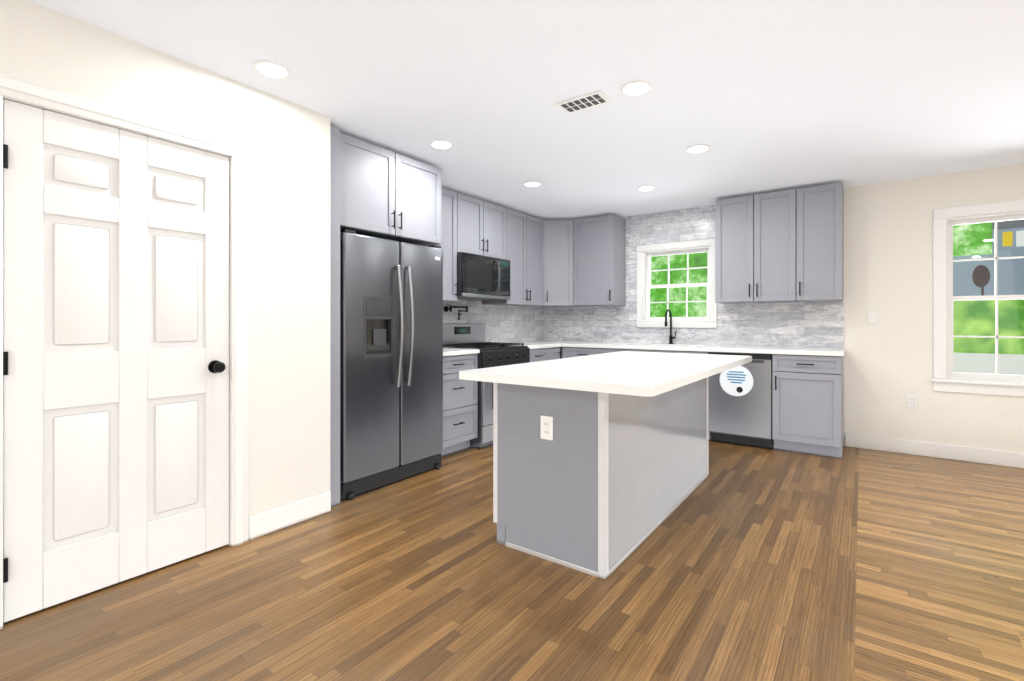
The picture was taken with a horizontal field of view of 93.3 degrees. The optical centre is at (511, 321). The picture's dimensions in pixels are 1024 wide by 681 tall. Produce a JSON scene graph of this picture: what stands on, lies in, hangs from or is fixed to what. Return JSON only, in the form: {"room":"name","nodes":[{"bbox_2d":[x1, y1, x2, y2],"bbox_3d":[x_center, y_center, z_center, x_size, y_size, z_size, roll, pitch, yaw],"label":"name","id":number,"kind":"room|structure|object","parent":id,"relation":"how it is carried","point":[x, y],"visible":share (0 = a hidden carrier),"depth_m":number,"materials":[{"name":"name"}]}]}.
{"room":"kitchen","nodes":[
{"label":"kitchen","id":0,"kind":"room"},
{"bbox_2d":[0,0,329,516],"bbox_3d":[-2.640,-0.050,1.034,0.110,2.460,4.980,0,0,36],"label":"wall","id":1,"kind":"structure","parent":0,"point":[287,142],"depth_m":2.67,"materials":[{"name":"paint"}]},
{"bbox_2d":[3,99,228,622],"bbox_3d":[-1.714,0.151,2.194,0.109,2.034,0.828,0,0,36],"label":"closet door","id":2,"kind":"structure","parent":1,"relation":"in","point":[115,355],"depth_m":2.13,"materials":[{"name":"white wood"}]},
{"bbox_2d":[0,73,248,629],"bbox_3d":[-1.759,0.113,2.228,0.137,2.135,1.003,0,0,36],"label":"door frame","id":3,"kind":"structure","parent":1,"relation":"attached to","point":[22,91],"depth_m":2.53,"materials":[{"name":"white wood"}]},
{"bbox_2d":[249,491,330,539],"bbox_3d":[-2.584,1.117,1.003,0.015,0.125,4.955,0,0,36],"label":"baseboard","id":4,"kind":"structure","parent":1,"relation":"attached to","point":[270,521],"depth_m":2.78,"materials":[{"name":"white wood"}]},
{"bbox_2d":[0,440,1023,680],"bbox_3d":[0.602,1.210,1.002,7.200,0.060,9.130,0,0,36],"label":"floor","id":5,"kind":"structure","parent":0,"point":[739,563],"depth_m":2.08,"materials":[{"name":"brown wood"}]},
{"bbox_2d":[330,126,339,506],"bbox_3d":[-1.446,-0.035,3.321,0.757,2.430,0.085,0,0,36],"label":"panel","id":6,"kind":"object","parent":5,"relation":"on","point":[335,314],"visible":0.21,"depth_m":3.10,"materials":[{"name":"grey wood"}]},
{"bbox_2d":[340,229,442,500],"bbox_3d":[-1.095,0.283,3.733,0.824,1.793,0.935,0,0,36],"label":"fridge","id":7,"kind":"object","parent":5,"relation":"on","point":[391,361],"visible":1,"depth_m":3.46,"materials":[{"name":"silver metal"}]},
{"bbox_2d":[441,353,478,456],"bbox_3d":[-0.735,0.736,4.421,0.621,0.888,0.573,0,0,36],"label":"base cabinet","id":8,"kind":"object","parent":5,"relation":"on","point":[460,397],"depth_m":4.28,"materials":[{"name":"grey wood"}]},
{"bbox_2d":[443,349,479,356],"bbox_3d":[-0.725,0.270,4.414,0.645,0.040,0.576,0,0,36],"label":"countertop","id":9,"kind":"structure","parent":8,"relation":"on","point":[446,352],"depth_m":4.25,"materials":[{"name":"white stone"}]},
{"bbox_2d":[443,323,529,447],"bbox_3d":[-0.282,0.598,4.932,0.730,1.165,0.777,0,0,36],"label":"range","id":10,"kind":"object","parent":5,"relation":"on","point":[471,336],"visible":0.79,"depth_m":4.71,"materials":[{"name":"silver metal"}]},
{"bbox_2d":[530,345,548,361],"bbox_3d":[0.056,0.736,5.491,0.647,0.888,0.515,0,0,36],"label":"base cabinet","id":11,"kind":"object","parent":5,"relation":"on","point":[536,355],"depth_m":5.33,"materials":[{"name":"grey wood"}]},
{"bbox_2d":[549,345,568,359],"bbox_3d":[0.266,0.736,5.732,0.706,0.888,0.356,0,0,36],"label":"base cabinet","id":12,"kind":"object","parent":5,"relation":"on","point":[555,351],"depth_m":5.64,"materials":[{"name":"grey wood"}]},
{"bbox_2d":[493,341,560,348],"bbox_3d":[0.301,0.270,5.832,0.645,0.040,1.356,0,0,36],"label":"countertop","id":13,"kind":"structure","parent":12,"relation":"on","point":[531,344],"depth_m":5.62,"materials":[{"name":"white stone"}]},
{"bbox_2d":[569,349,612,357],"bbox_3d":[1.016,0.736,5.768,0.635,0.888,0.621,0,0,36],"label":"base cabinet","id":14,"kind":"object","parent":5,"relation":"on","point":[572,352],"depth_m":5.50,"materials":[{"name":"grey wood"}]},
{"bbox_2d":[493,379,707,578],"bbox_3d":[0.687,0.743,3.154,0.685,0.876,1.845,0,0,36],"label":"kitchen island","id":15,"kind":"object","parent":5,"relation":"on","point":[600,465],"depth_m":2.44,"materials":[{"name":"grey wood"}]},
{"bbox_2d":[459,351,751,398],"bbox_3d":[0.793,0.285,3.185,1.070,0.040,2.250,0,0,36],"label":"island countertop","id":16,"kind":"structure","parent":15,"relation":"on","point":[647,374],"depth_m":2.59,"materials":[{"name":"white stone"}]},
{"bbox_2d":[613,349,710,439],"bbox_3d":[1.638,0.736,5.317,1.135,0.888,0.621,0,0,36],"label":"base cabinet","id":17,"kind":"object","parent":5,"relation":"on","point":[614,350],"depth_m":5.02,"materials":[{"name":"grey wood"}]},
{"bbox_2d":[708,352,773,448],"bbox_3d":[2.317,0.738,4.808,0.549,0.884,0.601,0,0,36],"label":"dishwasher","id":18,"kind":"object","parent":5,"relation":"on","point":[740,405],"visible":0.75,"depth_m":4.55,"materials":[{"name":"silver metal"}]},
{"bbox_2d":[769,353,843,457],"bbox_3d":[2.765,0.736,4.501,0.522,0.888,0.621,0,0,36],"label":"base cabinet","id":19,"kind":"object","parent":5,"relation":"on","point":[807,397],"depth_m":4.26,"materials":[{"name":"grey wood"}]},
{"bbox_2d":[561,341,844,356],"bbox_3d":[1.877,0.270,5.130,2.731,0.040,0.645,0,0,36],"label":"countertop","id":20,"kind":"structure","parent":19,"relation":"on","point":[797,350],"depth_m":4.83,"materials":[{"name":"white stone"}]},
{"bbox_2d":[665,309,676,343],"bbox_3d":[1.779,0.052,5.427,0.094,0.395,0.213,0,0,36],"label":"sink faucet","id":21,"kind":"object","parent":20,"relation":"on","point":[671,337],"visible":1,"depth_m":5.48,"materials":[{"name":"black metal"}]},
{"bbox_2d":[28,0,1023,219],"bbox_3d":[0.602,-1.320,1.002,7.200,0.080,9.130,0,0,36],"label":"ceiling","id":22,"kind":"structure","parent":0,"point":[762,96],"depth_m":2.58,"materials":[{"name":"paint"}]},
{"bbox_2d":[253,60,290,78],"bbox_3d":[-1.216,-1.276,2.448,0.170,0.008,0.170,0,0,36],"label":"recessed light","id":23,"kind":"object","parent":22,"relation":"in","point":[271,69],"visible":1,"depth_m":2.44,"materials":[{"name":"white plastic"}]},
{"bbox_2d":[430,140,452,148],"bbox_3d":[-0.507,-1.276,3.478,0.170,0.008,0.170,0,0,36],"label":"recessed light","id":24,"kind":"object","parent":22,"relation":"in","point":[440,144],"visible":1,"depth_m":3.46,"materials":[{"name":"white plastic"}]},
{"bbox_2d":[523,181,540,186],"bbox_3d":[0.186,-1.276,4.470,0.170,0.008,0.170,0,0,36],"label":"recessed light","id":25,"kind":"object","parent":22,"relation":"in","point":[531,183],"visible":0.98,"depth_m":4.46,"materials":[{"name":"white plastic"}]},
{"bbox_2d":[555,90,612,113],"bbox_3d":[0.416,-1.275,2.809,0.300,0.009,0.160,0,0,36],"label":"ceiling vent","id":26,"kind":"object","parent":22,"relation":"in","point":[587,101],"visible":1,"depth_m":2.80,"materials":[{"name":"grey plastic"}]},
{"bbox_2d":[620,81,651,95],"bbox_3d":[0.679,-1.276,2.644,0.170,0.008,0.170,0,0,36],"label":"recessed light","id":27,"kind":"object","parent":22,"relation":"in","point":[635,88],"visible":1,"depth_m":2.63,"materials":[{"name":"white plastic"}]},
{"bbox_2d":[637,186,654,190],"bbox_3d":[1.280,-1.276,4.616,0.170,0.008,0.170,0,0,36],"label":"recessed light","id":28,"kind":"object","parent":22,"relation":"in","point":[645,188],"visible":0.96,"depth_m":4.60,"materials":[{"name":"white plastic"}]},
{"bbox_2d":[685,144,709,152],"bbox_3d":[1.370,-1.276,3.564,0.170,0.008,0.170,0,0,36],"label":"recessed light","id":29,"kind":"object","parent":22,"relation":"in","point":[699,148],"visible":1,"depth_m":3.55,"materials":[{"name":"white plastic"}]},
{"bbox_2d":[548,163,1023,452],"bbox_3d":[3.232,-0.050,4.635,7.200,2.460,0.140,0,0,36],"label":"wall","id":30,"kind":"structure","parent":0,"point":[888,276],"depth_m":4.34,"materials":[{"name":"paint"}]},
{"bbox_2d":[544,220,583,306],"bbox_3d":[0.542,-0.725,6.120,0.696,1.050,0.607,0,0,36],"label":"upper cabinet","id":31,"kind":"object","parent":30,"relation":"attached to","point":[559,235],"depth_m":5.92,"materials":[{"name":"grey wood"}]},
{"bbox_2d":[576,215,624,305],"bbox_3d":[1.033,-0.725,5.901,0.584,1.050,0.385,0,0,36],"label":"upper cabinet","id":32,"kind":"object","parent":30,"relation":"attached to","point":[600,241],"depth_m":5.75,"materials":[{"name":"grey wood"}]},
{"bbox_2d":[441,205,844,379],"bbox_3d":[1.004,-0.349,4.485,3.364,1.858,2.714,0,0,36],"label":"backsplash","id":33,"kind":"structure","parent":30,"relation":"attached to","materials":[{"name":"stone"}]},
{"bbox_2d":[444,304,467,319],"bbox_3d":[-0.555,-0.102,5.035,0.175,0.165,0.317,0,0,36],"label":"pot filler","id":34,"kind":"object","parent":33,"relation":"attached to","point":[446,308],"visible":1,"depth_m":4.99,"materials":[{"name":"black metal"}]},
{"bbox_2d":[637,238,716,327],"bbox_3d":[1.905,-0.422,5.577,0.906,0.975,0.170,0,0,36],"label":"window","id":35,"kind":"structure","parent":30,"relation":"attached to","point":[645,253],"depth_m":5.56,"materials":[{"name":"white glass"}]},
{"bbox_2d":[715,183,843,303],"bbox_3d":[2.609,-0.725,4.759,1.078,1.050,0.386,0,0,36],"label":"upper cabinet","id":36,"kind":"object","parent":30,"relation":"attached to","point":[783,246],"visible":1,"depth_m":4.61,"materials":[{"name":"grey wood"}]},
{"bbox_2d":[867,311,876,322],"bbox_3d":[3.333,-0.045,4.468,0.072,0.116,0.012,0,0,36],"label":"switch plate","id":37,"kind":"object","parent":30,"relation":"attached to","point":[871,316],"visible":1,"depth_m":4.47,"materials":[{"name":"white plastic"}]},
{"bbox_2d":[907,395,916,408],"bbox_3d":[3.564,0.710,4.302,0.072,0.116,0.010,0,0,36],"label":"electrical outlet plate","id":38,"kind":"object","parent":30,"relation":"attached to","point":[911,401],"visible":1,"depth_m":4.30,"materials":[{"name":"white plastic"}]},
{"bbox_2d":[845,433,1023,467],"bbox_3d":[4.551,1.117,3.584,3.426,0.125,0.015,0,0,36],"label":"baseboard","id":39,"kind":"structure","parent":30,"relation":"attached to","point":[975,454],"depth_m":4.19,"materials":[{"name":"white wood"}]},
{"bbox_2d":[931,200,1023,396],"bbox_3d":[4.149,-0.191,3.941,1.120,1.588,0.190,0,0,36],"label":"window","id":40,"kind":"structure","parent":30,"relation":"in","point":[946,378],"depth_m":4.14,"materials":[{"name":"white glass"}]},
{"bbox_3d":[-0.749,-0.050,5.036,0.120,2.460,3.880,0,0,36],"label":"wall","id":41,"kind":"structure","parent":0,"visible":0},
{"bbox_2d":[340,133,443,245],"bbox_3d":[-1.150,-0.943,3.762,0.721,0.615,0.970,0,0,36],"label":"upper cabinet","id":42,"kind":"object","parent":41,"relation":"attached to","point":[388,194],"depth_m":3.51,"materials":[{"name":"grey wood"}]},
{"bbox_2d":[437,188,463,301],"bbox_3d":[-0.823,-0.725,4.529,0.351,1.050,0.647,0,0,36],"label":"upper cabinet","id":43,"kind":"object","parent":41,"relation":"attached to","point":[453,201],"depth_m":4.59,"materials":[{"name":"grey wood"}]},
{"bbox_2d":[464,195,503,258],"bbox_3d":[-0.435,-0.963,5.065,0.351,0.575,0.790,0,0,36],"label":"upper cabinet","id":44,"kind":"object","parent":41,"relation":"attached to","point":[483,220],"depth_m":4.97,"materials":[{"name":"grey wood"}]},
{"bbox_2d":[457,252,510,299],"bbox_3d":[-0.386,-0.459,5.030,0.465,0.427,0.785,0,0,36],"label":"over-the-range microwave","id":45,"kind":"object","parent":44,"relation":"attached to","point":[480,277],"visible":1,"depth_m":4.86,"materials":[{"name":"silver metal"}]},
{"bbox_2d":[482,207,547,306],"bbox_3d":[0.041,-0.725,5.684,0.396,1.050,0.883,0,0,36],"label":"upper cabinet","id":46,"kind":"object","parent":41,"relation":"attached to","point":[523,233],"depth_m":5.57,"materials":[{"name":"grey wood"}]},
{"label":"outside","id":47,"kind":"structure","parent":0,"visible":0},
{"bbox_2d":[650,252,706,316],"bbox_3d":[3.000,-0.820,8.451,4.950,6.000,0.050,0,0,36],"label":"trees","id":48,"kind":"object","parent":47,"point":[700,295],"depth_m":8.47,"materials":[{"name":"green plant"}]},
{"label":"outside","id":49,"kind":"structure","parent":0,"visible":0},
{"bbox_2d":[953,219,1023,295],"bbox_3d":[11.102,-2.155,8.515,8.000,3.330,0.745,0,0,36],"label":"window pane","id":50,"kind":"structure","parent":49,"point":[969,280],"depth_m":9.60,"materials":[{"name":"grey"}]},
{"bbox_2d":[954,299,1023,374],"bbox_3d":[11.916,1.850,8.787,9.000,4.660,0.250,0,0,36],"label":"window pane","id":51,"kind":"structure","parent":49,"point":[961,329],"depth_m":10.18,"materials":[{"name":"green"}]}
]}

